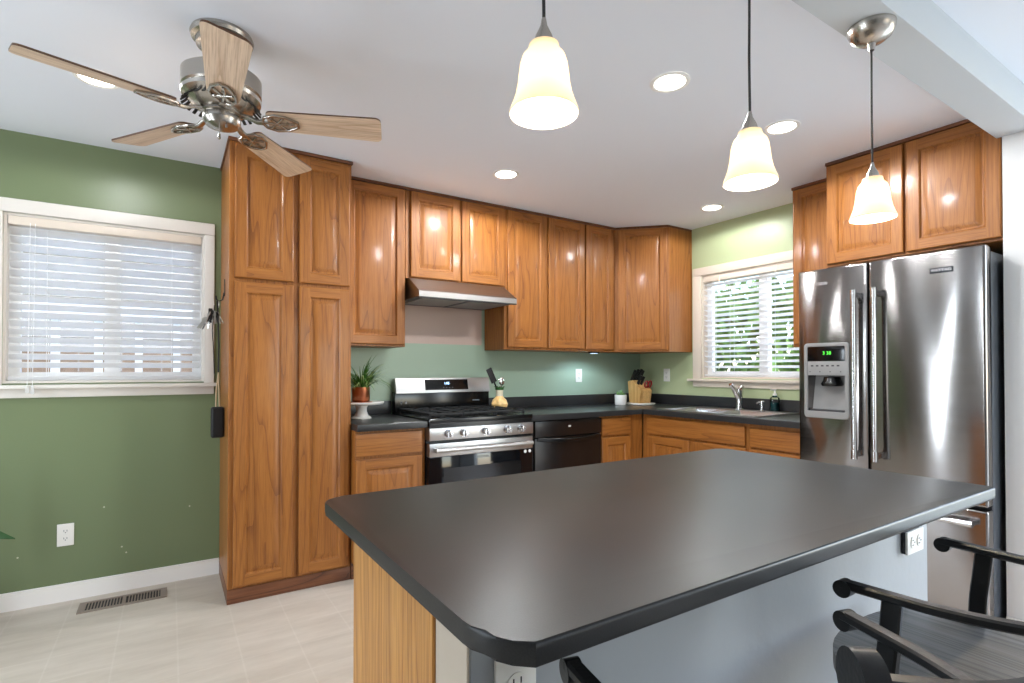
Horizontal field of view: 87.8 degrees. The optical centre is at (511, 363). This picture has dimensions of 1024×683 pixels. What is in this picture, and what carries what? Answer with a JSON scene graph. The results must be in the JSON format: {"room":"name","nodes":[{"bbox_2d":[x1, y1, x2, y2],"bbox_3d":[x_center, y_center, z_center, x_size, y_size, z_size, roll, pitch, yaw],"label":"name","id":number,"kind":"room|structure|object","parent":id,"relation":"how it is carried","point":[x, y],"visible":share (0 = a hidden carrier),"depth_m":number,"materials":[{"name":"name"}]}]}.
{"room":"kitchen","nodes":[
{"label":"kitchen","id":0,"kind":"room"},
{"bbox_2d":[0,574,353,682],"bbox_3d":[0.517,1.276,0.517,6.400,0.100,7.220,0,-1,-33],"label":"floor","id":1,"kind":"structure","parent":0,"point":[191,634],"depth_m":2.40,"materials":[{"name":"tile"}]},
{"bbox_2d":[0,531,14,538],"bbox_3d":[-2.669,0.873,2.237,0.593,0.744,0.619,0,-1,10],"label":"floor plant","id":2,"kind":"object","parent":1,"relation":"on","point":[2,535],"visible":1,"depth_m":2.47,"materials":[{"name":"green plant"}]},
{"bbox_2d":[76,587,166,614],"bbox_3d":[-2.049,1.248,2.812,0.380,0.006,0.144,0,-1,-33],"label":"floor vent","id":3,"kind":"object","parent":1,"relation":"in","point":[132,598],"visible":1,"depth_m":2.80,"materials":[{"name":"brown"}]},
{"bbox_2d":[219,136,352,604],"bbox_3d":[-1.347,0.035,3.155,0.649,2.439,0.547,0,-1,-33],"label":"pantry cabinet","id":4,"kind":"object","parent":1,"relation":"on","point":[285,351],"visible":0.94,"depth_m":2.91,"materials":[{"name":"brown wood"}]},
{"bbox_2d":[210,301,223,437],"bbox_3d":[-1.628,0.030,2.944,0.064,0.755,0.056,0,-1,-33],"label":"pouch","id":5,"kind":"object","parent":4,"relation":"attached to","point":[217,413],"visible":1,"depth_m":2.92,"materials":[{"name":"black"}]},
{"bbox_2d":[197,302,223,373],"bbox_3d":[-1.664,-0.148,2.934,0.129,0.407,0.050,0,-1,-33],"label":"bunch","id":6,"kind":"object","parent":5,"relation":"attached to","point":[211,317],"visible":1,"depth_m":2.93,"materials":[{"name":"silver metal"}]},
{"bbox_2d":[215,279,224,301],"bbox_3d":[-1.625,-0.408,2.963,0.048,0.129,0.016,0,-1,-33],"label":"wall hook","id":7,"kind":"object","parent":4,"relation":"attached to","point":[224,279],"visible":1,"depth_m":2.97,"materials":[{"name":"black metal"}]},
{"bbox_2d":[350,428,424,578],"bbox_3d":[-0.875,0.825,3.402,0.430,0.866,0.627,0,-1,-33],"label":"base cabinet","id":8,"kind":"object","parent":1,"relation":"on","point":[383,460],"visible":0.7,"depth_m":3.12,"materials":[{"name":"brown wood"}]},
{"bbox_2d":[351,401,427,431],"bbox_3d":[-0.869,0.324,3.396,0.428,0.133,0.654,0,-1,-33],"label":"countertop","id":9,"kind":"structure","parent":8,"relation":"on","point":[382,419],"depth_m":3.22,"materials":[{"name":"black stone"}]},
{"bbox_2d":[351,400,383,418],"bbox_3d":[-0.968,0.297,3.425,0.286,0.108,0.286,0,-1,-33],"label":"cake stand","id":10,"kind":"object","parent":9,"relation":"on","point":[361,408],"visible":0.72,"depth_m":3.39,"materials":[{"name":"white ceramic"}]},
{"bbox_2d":[351,357,396,402],"bbox_3d":[-0.899,0.093,3.441,0.396,0.311,0.514,0,-1,-33],"label":"potted plant","id":11,"kind":"object","parent":10,"relation":"on","point":[361,389],"visible":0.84,"depth_m":3.38,"materials":[{"name":"green plant"}]},
{"bbox_2d":[392,377,533,484],"bbox_3d":[-0.339,0.666,3.688,0.774,1.130,0.707,0,-1,-33],"label":"gas range","id":12,"kind":"object","parent":1,"relation":"on","point":[467,437],"visible":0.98,"depth_m":3.51,"materials":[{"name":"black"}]},
{"bbox_2d":[395,412,532,423],"bbox_3d":[-0.340,0.358,3.684,0.766,0.030,0.593,0,-1,-33],"label":"cooktop","id":13,"kind":"object","parent":12,"relation":"in","point":[484,417],"depth_m":3.47,"materials":[{"name":"black metal"}]},
{"bbox_2d":[425,433,528,484],"bbox_3d":[-0.365,0.799,3.718,0.762,0.865,0.590,0,-1,-33],"label":"oven","id":14,"kind":"object","parent":12,"relation":"in","point":[427,442],"depth_m":3.32,"materials":[{"name":"silver metal"}]},
{"bbox_2d":[491,386,507,406],"bbox_3d":[-0.094,0.257,3.999,0.140,0.178,0.125,0,-1,-33],"label":"utensil crock","id":15,"kind":"object","parent":12,"relation":"on","point":[499,400],"visible":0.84,"depth_m":3.97,"materials":[{"name":"ceramic"}]},
{"bbox_2d":[486,367,496,386],"bbox_3d":[-0.144,0.122,3.969,0.114,0.192,0.012,0,-1,-33],"label":"spatula","id":16,"kind":"object","parent":15,"relation":"in","point":[489,371],"visible":1,"depth_m":3.96,"materials":[{"name":"black plastic"}]},
{"bbox_2d":[499,377,504,386],"bbox_3d":[-0.077,0.160,3.997,0.051,0.123,0.024,0,-1,-33],"label":"serving spoon","id":17,"kind":"object","parent":15,"relation":"in","point":[501,380],"visible":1,"depth_m":3.99,"materials":[{"name":"silver metal"}]},
{"bbox_2d":[529,417,600,471],"bbox_3d":[0.251,0.833,4.093,0.648,0.864,0.646,0,-1,-33],"label":"dishwasher","id":18,"kind":"object","parent":1,"relation":"on","point":[559,443],"visible":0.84,"depth_m":3.84,"materials":[{"name":"black metal"}]},
{"bbox_2d":[533,417,594,438],"bbox_3d":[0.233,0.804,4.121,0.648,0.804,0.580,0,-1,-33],"label":"control panel","id":19,"kind":"object","parent":18,"relation":"in","point":[589,417],"depth_m":3.83,"materials":[{"name":"black"}]},
{"bbox_2d":[600,414,641,462],"bbox_3d":[0.702,0.836,4.417,0.455,0.866,0.627,0,-1,-33],"label":"base cabinet","id":20,"kind":"object","parent":1,"relation":"on","point":[621,436],"visible":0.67,"depth_m":4.14,"materials":[{"name":"brown wood"}]},
{"bbox_2d":[353,524,927,682],"bbox_3d":[0.427,0.796,1.359,1.516,0.877,0.534,0,-1,-33],"label":"kitchen island","id":21,"kind":"object","parent":1,"relation":"on","point":[783,629],"visible":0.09,"depth_m":1.05,"materials":[{"name":"grey paint"}]},
{"bbox_2d":[494,661,535,682],"bbox_3d":[0.006,0.478,0.769,0.070,0.116,0.009,0,-1,-33],"label":"wall outlet","id":22,"kind":"object","parent":21,"relation":"attached to","point":[503,673],"visible":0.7,"depth_m":0.76,"materials":[{"name":"white plastic"}]},
{"bbox_2d":[507,672,526,682],"bbox_3d":[0.007,0.459,0.767,0.033,0.028,0.002,0,-1,-33],"label":"receptacle","id":23,"kind":"object","parent":22,"relation":"attached to","point":[512,677],"depth_m":0.77,"materials":[{"name":"white plastic"}]},
{"bbox_2d":[325,449,994,667],"bbox_3d":[0.414,0.342,1.356,1.547,0.029,0.845,0,-1,-33],"label":"island countertop","id":24,"kind":"structure","parent":21,"relation":"on","point":[535,569],"depth_m":1.01,"materials":[{"name":"black stone"}]},
{"bbox_2d":[901,527,923,555],"bbox_3d":[1.110,0.489,1.474,0.102,0.062,0.019,0,-1,-33],"label":"wall outlet","id":25,"kind":"object","parent":21,"relation":"attached to","point":[911,540],"visible":0.93,"depth_m":1.45,"materials":[{"name":"white plastic"}]},
{"bbox_2d":[911,536,915,548],"bbox_3d":[1.098,0.489,1.456,0.028,0.033,0.002,0,-1,-33],"label":"receptacle","id":26,"kind":"object","parent":25,"relation":"attached to","point":[913,538],"depth_m":1.45,"materials":[{"name":"white plastic"}]},
{"bbox_2d":[917,534,921,545],"bbox_3d":[1.131,0.489,1.478,0.028,0.033,0.002,0,-1,-33],"label":"receptacle","id":27,"kind":"object","parent":25,"relation":"attached to","point":[919,536],"depth_m":1.48,"materials":[{"name":"white plastic"}]},
{"bbox_2d":[643,414,748,457],"bbox_3d":[1.556,0.832,4.057,0.627,0.866,0.934,0,-1,-33],"label":"base cabinet","id":28,"kind":"object","parent":1,"relation":"on","point":[662,435],"visible":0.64,"depth_m":3.90,"materials":[{"name":"brown wood"}]},
{"bbox_2d":[489,393,799,428],"bbox_3d":[1.036,0.330,3.860,1.722,0.131,1.934,0,-1,-33],"label":"countertop","id":29,"kind":"structure","parent":28,"relation":"on","point":[555,407],"depth_m":4.19,"materials":[{"name":"black stone"}]},
{"bbox_2d":[614,390,626,404],"bbox_3d":[0.965,0.299,4.728,0.108,0.133,0.108,0,-1,-33],"label":"planter","id":30,"kind":"object","parent":29,"relation":"on","point":[620,397],"visible":0.99,"depth_m":4.69,"materials":[{"name":"white ceramic"}]},
{"bbox_2d":[627,402,654,404],"bbox_3d":[1.164,0.360,4.837,0.270,0.013,0.270,0,-1,-33],"label":"round board","id":31,"kind":"object","parent":29,"relation":"on","point":[629,403],"visible":0.72,"depth_m":4.72,"materials":[{"name":"white ceramic"}]},
{"bbox_2d":[628,380,651,402],"bbox_3d":[1.161,0.251,4.843,0.124,0.204,0.194,0,-1,-27],"label":"knife block","id":32,"kind":"object","parent":31,"relation":"on","point":[639,393],"visible":0.84,"depth_m":4.79,"materials":[{"name":"brown wood"}]},
{"bbox_2d":[630,369,636,380],"bbox_3d":[1.104,0.128,4.871,0.081,0.152,0.024,0,-1,31],"label":"kitchen knife","id":33,"kind":"object","parent":32,"relation":"in","point":[634,372],"visible":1,"depth_m":4.86,"materials":[{"name":"black plastic"}]},
{"bbox_2d":[633,369,639,379],"bbox_3d":[1.134,0.126,4.879,0.084,0.162,0.024,0,-1,31],"label":"kitchen knife","id":34,"kind":"object","parent":32,"relation":"in","point":[638,370],"visible":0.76,"depth_m":4.87,"materials":[{"name":"black plastic"}]},
{"bbox_2d":[644,380,651,387],"bbox_3d":[1.217,0.206,4.801,0.088,0.115,0.062,0,-1,-27],"label":"scissors","id":35,"kind":"object","parent":32,"relation":"in","point":[647,386],"visible":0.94,"depth_m":4.78,"materials":[{"name":"red plastic"}]},
{"bbox_2d":[657,406,799,416],"bbox_3d":[1.590,0.439,3.975,0.544,0.176,0.836,0,-1,-33],"label":"sink","id":36,"kind":"object","parent":29,"relation":"in","point":[698,409],"visible":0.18,"depth_m":3.98,"materials":[{"name":"silver metal"}]},
{"bbox_2d":[756,401,764,411],"bbox_3d":[1.824,0.310,3.901,0.071,0.080,0.038,0,-1,-33],"label":"soap dispenser","id":37,"kind":"object","parent":36,"relation":"on","point":[762,403],"visible":1,"depth_m":3.90,"materials":[{"name":"silver metal"}]},
{"bbox_2d":[770,389,779,411],"bbox_3d":[1.938,0.266,3.927,0.071,0.168,0.068,0,-1,-33],"label":"soap bottle","id":38,"kind":"object","parent":36,"relation":"on","point":[774,406],"visible":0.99,"depth_m":3.92,"materials":[{"name":"clear glass"}]},
{"bbox_2d":[729,383,743,409],"bbox_3d":[1.718,0.249,4.065,0.134,0.206,0.068,0,-1,-33],"label":"kitchen faucet","id":39,"kind":"object","parent":29,"relation":"on","point":[738,393],"visible":1,"depth_m":4.06,"materials":[{"name":"silver metal"}]},
{"bbox_2d":[749,424,799,458],"bbox_3d":[1.914,0.826,3.501,0.627,0.866,0.385,0,-1,-33],"label":"base cabinet","id":40,"kind":"object","parent":1,"relation":"on","point":[769,440],"visible":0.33,"depth_m":3.34,"materials":[{"name":"brown wood"}]},
{"bbox_2d":[559,609,1023,682],"bbox_3d":[0.362,0.731,0.647,0.524,0.994,0.488,0,-1,-17],"label":"counter stool","id":41,"kind":"object","parent":1,"relation":"on","point":[854,664],"visible":0.99,"depth_m":0.70,"materials":[{"name":"black wood"}]},
{"bbox_2d":[799,244,1006,618],"bbox_3d":[2.169,0.356,2.914,0.780,1.792,0.850,0,-1,-33],"label":"refrigerator","id":42,"kind":"object","parent":1,"relation":"on","point":[901,359],"visible":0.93,"depth_m":2.59,"materials":[{"name":"grey metal"}]},
{"bbox_2d":[832,536,1023,680],"bbox_3d":[0.907,0.735,0.993,0.524,0.994,0.488,0,-1,-33],"label":"counter stool","id":43,"kind":"object","parent":1,"relation":"on","point":[983,646],"visible":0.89,"depth_m":1.07,"materials":[{"name":"black wood"}]},
{"bbox_2d":[0,129,639,593],"bbox_3d":[-1.394,0.039,3.522,6.420,2.440,0.120,0,-1,-33],"label":"wall","id":44,"kind":"structure","parent":0,"point":[137,478],"depth_m":2.98,"materials":[{"name":"green paint"}]},
{"bbox_2d":[57,523,73,546],"bbox_3d":[-2.361,0.904,2.814,0.070,0.116,0.009,0,-1,-33],"label":"wall outlet","id":45,"kind":"object","parent":44,"relation":"attached to","point":[65,532],"visible":1,"depth_m":2.81,"materials":[{"name":"white plastic"}]},
{"bbox_2d":[61,529,68,533],"bbox_3d":[-2.360,0.885,2.812,0.033,0.028,0.002,0,-1,-33],"label":"receptacle","id":46,"kind":"object","parent":45,"relation":"attached to","point":[63,531],"depth_m":2.81,"materials":[{"name":"white plastic"}]},
{"bbox_2d":[61,536,68,540],"bbox_3d":[-2.360,0.924,2.812,0.033,0.028,0.002,0,-1,-33],"label":"receptacle","id":47,"kind":"object","parent":45,"relation":"attached to","point":[63,538],"depth_m":2.81,"materials":[{"name":"white plastic"}]},
{"bbox_2d":[0,197,215,398],"bbox_3d":[-2.235,-0.331,2.941,1.052,1.017,0.155,0,-1,-33],"label":"window","id":48,"kind":"structure","parent":44,"relation":"in","point":[206,231],"depth_m":2.94,"materials":[{"name":"white paint"}]},
{"bbox_2d":[8,215,201,393],"bbox_3d":[-2.202,-0.299,2.927,0.851,0.913,0.123,0,-1,-33],"label":"window blind","id":49,"kind":"object","parent":48,"relation":"attached to","point":[20,221],"visible":1,"depth_m":2.92,"materials":[{"name":"beige paint"}]},
{"bbox_2d":[0,558,218,612],"bbox_3d":[-2.866,1.202,2.482,2.633,0.091,0.016,0,-1,-33],"label":"baseboard","id":50,"kind":"structure","parent":44,"relation":"attached to","point":[18,600],"depth_m":2.89,"materials":[{"name":"white"}]},
{"bbox_2d":[351,401,390,415],"bbox_3d":[-1.040,0.307,3.663,0.428,0.093,0.020,0,-1,-33],"label":"backsplash","id":51,"kind":"structure","parent":44,"relation":"attached to","point":[385,408],"depth_m":3.72,"materials":[{"name":"grey laminate"}]},
{"bbox_2d":[351,176,405,347],"bbox_3d":[-0.964,-0.646,3.549,0.425,1.067,0.311,0,-1,-33],"label":"upper cabinet","id":52,"kind":"object","parent":44,"relation":"attached to","point":[377,207],"visible":0.76,"depth_m":3.43,"materials":[{"name":"brown wood"}]},
{"bbox_2d":[405,187,504,286],"bbox_3d":[-0.459,-0.873,3.877,0.771,0.607,0.311,0,-1,-33],"label":"upper cabinet","id":53,"kind":"object","parent":44,"relation":"attached to","point":[448,238],"visible":0.91,"depth_m":3.73,"materials":[{"name":"brown wood"}]},
{"bbox_2d":[405,278,516,309],"bbox_3d":[-0.411,-0.495,3.795,0.742,0.149,0.490,0,-1,-33],"label":"range hood","id":54,"kind":"object","parent":44,"relation":"attached to","point":[418,292],"visible":0.94,"depth_m":3.63,"materials":[{"name":"silver metal"}]},
{"bbox_2d":[485,206,584,351],"bbox_3d":[0.194,-0.638,4.294,0.778,1.067,0.311,0,-1,-33],"label":"upper cabinet","id":55,"kind":"object","parent":44,"relation":"attached to","point":[544,254],"visible":0.96,"depth_m":4.14,"materials":[{"name":"brown wood"}]},
{"bbox_2d":[576,369,581,381],"bbox_3d":[0.593,0.104,4.723,0.070,0.116,0.009,0,-1,-33],"label":"wall outlet","id":56,"kind":"object","parent":44,"relation":"attached to","point":[578,371],"visible":1,"depth_m":4.72,"materials":[{"name":"white plastic"}]},
{"bbox_2d":[575,222,614,352],"bbox_3d":[0.664,-0.635,4.596,0.337,1.067,0.311,0,-1,-33],"label":"upper cabinet","id":57,"kind":"object","parent":44,"relation":"attached to","point":[599,239],"visible":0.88,"depth_m":4.46,"materials":[{"name":"brown wood"}]},
{"bbox_2d":[489,393,799,412],"bbox_3d":[1.036,0.310,3.860,1.722,0.091,1.934,0,-1,-33],"label":"backsplash","id":58,"kind":"structure","parent":44,"relation":"attached to","point":[793,406],"depth_m":4.50,"materials":[{"name":"black stone"}]},
{"bbox_2d":[601,225,691,353],"bbox_3d":[1.145,-0.633,4.726,0.611,1.067,0.611,0,-1,-33],"label":"upper cabinet","id":59,"kind":"object","parent":44,"relation":"attached to","point":[653,264],"visible":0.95,"depth_m":4.52,"materials":[{"name":"brown wood"}]},
{"bbox_2d":[0,0,1023,229],"bbox_3d":[0.517,-1.264,0.545,6.400,0.100,7.220,0,-1,-33],"label":"ceiling","id":60,"kind":"structure","parent":0,"point":[440,78],"depth_m":2.33,"materials":[{"name":"white paint"}]},
{"bbox_2d":[72,68,119,88],"bbox_3d":[-1.736,-1.192,2.226,0.164,0.006,0.164,0,-1,-33],"label":"recessed light","id":61,"kind":"object","parent":60,"relation":"in","point":[92,82],"visible":0.53,"depth_m":2.25,"materials":[{"name":"white"}]},
{"bbox_2d":[8,18,381,176],"bbox_3d":[-1.045,-0.996,1.910,1.101,0.404,1.066,0,-1,-33],"label":"ceiling fan","id":62,"kind":"object","parent":60,"relation":"hanging from","point":[219,84],"visible":1,"depth_m":1.89,"materials":[{"name":"brown wood"}]},
{"bbox_2d":[493,169,518,178],"bbox_3d":[-0.038,-1.180,3.318,0.164,0.006,0.164,0,-1,-33],"label":"recessed light","id":63,"kind":"object","parent":60,"relation":"in","point":[503,173],"visible":1,"depth_m":3.31,"materials":[{"name":"white"}]},
{"bbox_2d":[650,71,689,92],"bbox_3d":[0.669,-1.191,2.257,0.164,0.006,0.164,0,-1,-33],"label":"recessed light","id":64,"kind":"object","parent":60,"relation":"in","point":[673,81],"visible":1,"depth_m":2.25,"materials":[{"name":"white"}]},
{"bbox_2d":[700,204,723,210],"bbox_3d":[1.504,-1.172,4.003,0.164,0.006,0.164,0,-1,-33],"label":"recessed light","id":65,"kind":"object","parent":60,"relation":"in","point":[713,207],"visible":1,"depth_m":3.99,"materials":[{"name":"white"}]},
{"bbox_2d":[764,119,800,134],"bbox_3d":[1.357,-1.187,2.676,0.164,0.006,0.164,0,-1,-33],"label":"recessed light","id":66,"kind":"object","parent":60,"relation":"in","point":[783,126],"visible":1,"depth_m":2.67,"materials":[{"name":"white"}]},
{"bbox_2d":[640,203,799,457],"bbox_3d":[2.050,0.044,3.990,0.120,2.440,2.820,0,-1,-33],"label":"wall","id":67,"kind":"structure","parent":0,"point":[770,231],"depth_m":4.37,"materials":[{"name":"green paint"}]},
{"bbox_2d":[664,369,669,380],"bbox_3d":[1.413,0.103,4.861,0.009,0.116,0.070,0,-1,-33],"label":"wall outlet","id":68,"kind":"object","parent":67,"relation":"attached to","point":[666,371],"visible":1,"depth_m":4.86,"materials":[{"name":"white plastic"}]},
{"bbox_2d":[687,250,798,389],"bbox_3d":[1.873,-0.316,4.201,0.155,1.015,1.088,0,-1,-33],"label":"window","id":69,"kind":"structure","parent":67,"relation":"in","point":[699,343],"depth_m":4.34,"materials":[{"name":"beige paint"}]},
{"bbox_2d":[703,262,798,376],"bbox_3d":[1.883,-0.325,4.186,0.061,0.850,0.852,0,-1,-33],"label":"window blind","id":70,"kind":"object","parent":69,"relation":"attached to","point":[775,268],"visible":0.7,"depth_m":4.18,"materials":[{"name":"beige paint"}]},
{"bbox_2d":[791,178,827,346],"bbox_3d":[2.100,-0.647,3.508,0.324,1.067,0.345,0,-1,-33],"label":"upper cabinet","id":71,"kind":"object","parent":67,"relation":"attached to","point":[809,199],"visible":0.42,"depth_m":3.48,"materials":[{"name":"brown wood"}]},
{"bbox_2d":[825,119,1002,267],"bbox_3d":[2.303,-0.879,2.962,0.576,0.614,0.796,0,-1,-33],"label":"upper cabinet","id":72,"kind":"object","parent":67,"relation":"attached to","point":[945,182],"visible":0.84,"depth_m":2.73,"materials":[{"name":"brown wood"}]},
{"bbox_2d":[1002,131,1023,620],"bbox_3d":[2.592,0.029,2.591,0.682,2.440,0.120,0,-1,-33],"label":"wall partition","id":73,"kind":"structure","parent":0,"point":[1012,144],"depth_m":2.43,"materials":[{"name":"white paint"}]},
{"bbox_2d":[1006,616,1023,621],"bbox_3d":[2.300,1.201,2.389,0.014,0.090,0.120,0,-1,-33],"label":"baseboard","id":74,"kind":"structure","parent":73,"relation":"attached to","point":[1007,617],"depth_m":2.42,"materials":[{"name":"white"}]},
{"bbox_3d":[-2.135,-0.013,-1.186,0.120,2.440,7.000,0,-1,-33],"label":"wall","id":75,"kind":"structure","parent":0,"visible":0},
{"bbox_2d":[509,0,578,129],"bbox_3d":[0.059,-0.764,0.983,0.132,0.610,0.132,0,-1,-33],"label":"pendant lamp","id":76,"kind":"object","parent":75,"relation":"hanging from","point":[544,99],"visible":1,"depth_m":0.95,"materials":[{"name":"white glass"}]},
{"bbox_2d":[723,0,778,190],"bbox_3d":[0.592,-0.757,1.326,0.132,0.616,0.132,0,-1,-33],"label":"pendant lamp","id":77,"kind":"object","parent":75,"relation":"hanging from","point":[751,167],"visible":1,"depth_m":1.30,"materials":[{"name":"white glass"}]},
{"bbox_2d":[847,13,897,223],"bbox_3d":[1.132,-0.758,1.673,0.132,0.606,0.132,0,-1,-33],"label":"pendant lamp","id":78,"kind":"object","parent":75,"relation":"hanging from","point":[873,201],"visible":1,"depth_m":1.65,"materials":[{"name":"white glass"}]},
{"bbox_2d":[792,0,1023,137],"bbox_3d":[-0.063,-1.140,0.908,5.618,0.140,0.140,0,-1,-33],"label":"beam","id":79,"kind":"structure","parent":75,"relation":"attached to","point":[926,46],"depth_m":1.90,"materials":[{"name":"white paint"}]},
{"label":"outside","id":80,"kind":"structure","parent":0,"visible":0},
{"bbox_3d":[-4.748,1.730,14.432,32.000,0.100,21.870,0,-1,-33],"label":"ground","id":81,"kind":"structure","parent":80,"visible":0},
{"bbox_2d":[22,301,191,371],"bbox_3d":[-3.511,0.139,4.021,4.000,2.850,0.090,0,-1,-33],"label":"porch railing","id":82,"kind":"object","parent":81,"relation":"on","point":[52,336],"visible":0.02,"depth_m":4.17,"materials":[{"name":"white"}]},
{"bbox_2d":[22,352,191,371],"bbox_3d":[-5.682,0.723,5.727,8.000,1.720,0.080,0,-1,-33],"label":"fence","id":83,"kind":"object","parent":81,"relation":"on","point":[123,361],"visible":0.05,"depth_m":6.20,"materials":[{"name":"brown wood"}]},
{"bbox_2d":[22,235,192,370],"bbox_3d":[-6.744,-0.643,7.856,11.500,4.500,0.215,0,-1,-33],"label":"neighbor house","id":84,"kind":"structure","parent":81,"relation":"on","point":[91,337],"depth_m":8.04,"materials":[{"name":"grey"}]},
{"bbox_2d":[715,276,798,370],"bbox_3d":[3.141,0.387,6.970,2.023,3.111,3.714,0,-1,-33],"label":"shrub","id":85,"kind":"object","parent":81,"relation":"on","point":[772,278],"visible":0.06,"depth_m":6.43,"materials":[{"name":"green plant"}]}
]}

